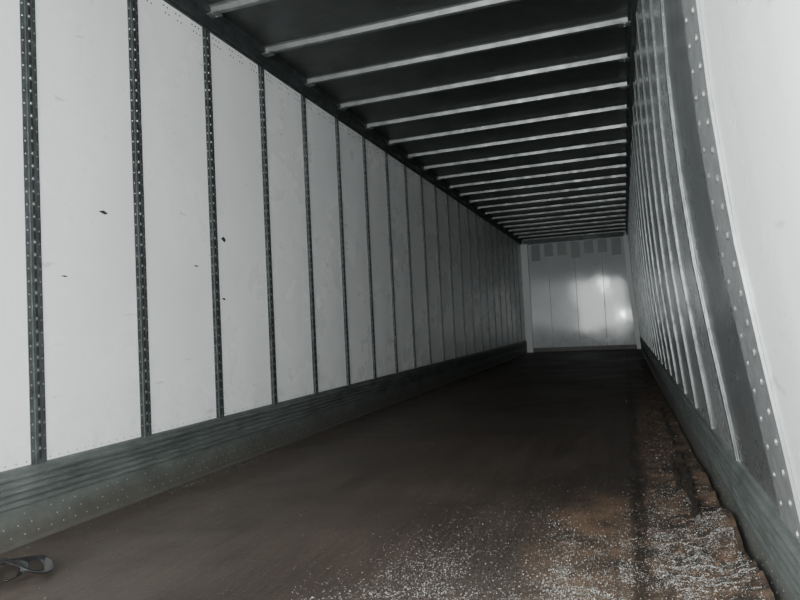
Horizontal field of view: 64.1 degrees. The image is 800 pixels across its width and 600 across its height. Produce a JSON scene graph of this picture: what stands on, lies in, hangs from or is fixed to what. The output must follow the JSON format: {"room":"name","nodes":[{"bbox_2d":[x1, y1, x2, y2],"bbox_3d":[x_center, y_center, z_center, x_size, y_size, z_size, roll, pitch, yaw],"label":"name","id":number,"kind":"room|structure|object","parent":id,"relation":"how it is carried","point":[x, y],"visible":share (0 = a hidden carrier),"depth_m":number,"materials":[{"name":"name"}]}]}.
{"room":"truck trailer interior","nodes":[
{"label":"truck trailer interior","id":0,"kind":"room"},
{"bbox_2d":[0,0,525,471],"bbox_3d":[0.182,-0.288,7.492,0.060,2.710,16.840,-4,-3,19],"label":"wall","id":1,"kind":"structure","parent":0,"point":[92,397],"depth_m":3.54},
{"bbox_2d":[62,210,225,299],"bbox_3d":[-1.247,-0.209,3.293,0.005,0.398,1.216,-4,-3,19],"label":"holes","id":2,"kind":"object","parent":1,"relation":"attached to","point":[102,211],"visible":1,"depth_m":2.98,"materials":[{"name":"black"}]},
{"bbox_2d":[5,0,522,467],"bbox_3d":[0.213,-0.370,7.502,0.002,2.269,16.368,-4,-3,19],"label":"rivets","id":3,"kind":"object","parent":1,"relation":"attached to","point":[147,0],"visible":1,"depth_m":4.47,"materials":[{"name":"metal"}]},
{"bbox_2d":[0,340,527,553],"bbox_3d":[0.273,0.915,7.396,0.030,0.292,16.775,-4,-3,19],"label":"baseboard","id":4,"kind":"structure","parent":1,"relation":"attached to","point":[52,496],"depth_m":3.32,"materials":[{"name":"metal"}]},
{"bbox_2d":[19,0,521,464],"bbox_3d":[0.117,-0.376,7.212,0.013,2.322,15.932,-4,-3,19],"label":"posts","id":5,"kind":"object","parent":1,"relation":"attached to","point":[33,250],"visible":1,"depth_m":3.23,"materials":[{"name":"metal"}]},
{"bbox_2d":[163,0,522,244],"bbox_3d":[0.162,-1.584,7.499,0.055,0.120,16.780,-4,-3,19],"label":"trim","id":6,"kind":"structure","parent":1,"relation":"attached to","point":[221,27],"depth_m":4.87,"materials":[{"name":"grey metal"}]},
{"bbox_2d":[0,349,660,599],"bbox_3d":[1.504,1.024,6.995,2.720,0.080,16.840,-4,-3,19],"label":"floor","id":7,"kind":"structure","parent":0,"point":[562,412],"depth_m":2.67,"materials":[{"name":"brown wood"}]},
{"bbox_2d":[0,555,53,581],"bbox_3d":[-1.296,0.877,2.117,0.295,0.056,0.205,-4,-3,19],"label":"strap","id":8,"kind":"object","parent":7,"relation":"on","point":[22,563],"visible":1,"depth_m":2.11,"materials":[{"name":"plastic"}]},
{"bbox_2d":[22,359,774,599],"bbox_3d":[1.411,0.928,6.761,2.499,0.115,16.132,-4,-3,19],"label":"debris pile","id":9,"kind":"object","parent":7,"relation":"on","point":[699,554],"visible":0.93,"depth_m":2.07,"materials":[{"name":"soil"}]},
{"bbox_2d":[520,244,533,352],"bbox_3d":[3.043,-0.042,15.291,0.160,2.590,0.100,-4,-3,19],"label":"post","id":10,"kind":"object","parent":7,"relation":"on","point":[524,247],"visible":1,"depth_m":15.25,"materials":[{"name":"grey metal"}]},
{"bbox_2d":[623,235,640,348],"bbox_3d":[5.285,-0.185,14.517,0.243,2.590,0.080,-4,-3,19],"label":"post","id":11,"kind":"object","parent":7,"relation":"on","point":[625,237],"visible":0.85,"depth_m":14.49,"materials":[{"name":"grey metal"}]},
{"bbox_2d":[203,0,627,238],"bbox_3d":[1.367,-1.745,7.112,2.720,0.050,16.840,-4,-3,19],"label":"ceiling","id":12,"kind":"structure","parent":0,"point":[276,21],"depth_m":5.07,"materials":[{"name":"grey metal"}]},
{"bbox_2d":[206,0,630,240],"bbox_3d":[1.299,-1.689,7.152,2.380,0.047,16.560,-4,-3,19],"label":"bow","id":13,"kind":"object","parent":12,"relation":"attached to","point":[218,8],"visible":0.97,"depth_m":5.69,"materials":[{"name":"metal"}]},
{"bbox_2d":[522,232,639,347],"bbox_3d":[4.216,-0.173,14.967,2.600,2.710,0.060,-4,-3,19],"label":"wall","id":14,"kind":"structure","parent":0,"point":[619,323],"depth_m":14.93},
{"bbox_2d":[523,232,623,346],"bbox_3d":[4.114,-0.204,14.956,2.300,2.580,0.030,-4,-3,19],"label":"trim","id":15,"kind":"structure","parent":14,"relation":"attached to","point":[602,243],"depth_m":14.97,"materials":[{"name":"grey metal"}]},
{"bbox_2d":[534,344,636,351],"bbox_3d":[4.259,1.129,14.882,2.520,0.100,0.012,-4,-3,19],"label":"baseboard","id":16,"kind":"structure","parent":14,"relation":"attached to","point":[634,346],"depth_m":14.86,"materials":[{"name":"grey metal"}]},
{"bbox_2d":[628,0,799,509],"bbox_3d":[2.594,-0.442,6.648,0.200,2.710,16.840,-4,-3,19],"label":"wall","id":17,"kind":"structure","parent":0,"point":[752,47],"depth_m":1.28,"materials":[{"name":"white metal"}]},
{"bbox_2d":[625,0,636,234],"bbox_3d":[2.406,-1.736,6.714,0.045,0.105,16.780,-4,-3,19],"label":"trim","id":18,"kind":"structure","parent":17,"relation":"attached to","point":[631,4],"depth_m":5.15,"materials":[{"name":"grey metal"}]},
{"bbox_2d":[627,0,739,461],"bbox_3d":[2.597,-0.516,6.782,0.145,2.322,15.758,-4,-3,19],"label":"posts","id":19,"kind":"object","parent":17,"relation":"attached to","point":[632,227],"visible":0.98,"depth_m":3.26,"materials":[{"name":"metal"}]},
{"bbox_2d":[640,336,799,599],"bbox_3d":[2.666,0.762,6.559,0.020,0.292,16.775,-4,-3,19],"label":"baseboard","id":20,"kind":"structure","parent":17,"relation":"attached to","point":[767,540],"depth_m":1.97,"materials":[{"name":"metal"}]},
{"bbox_2d":[682,0,799,541],"bbox_3d":[0.715,-0.612,1.419,0.152,2.395,0.212,-4,-3,19],"label":"wall post","id":21,"kind":"object","parent":17,"relation":"attached to","point":[773,439],"visible":0.98,"depth_m":1.37,"materials":[{"name":"metal"}]}
]}

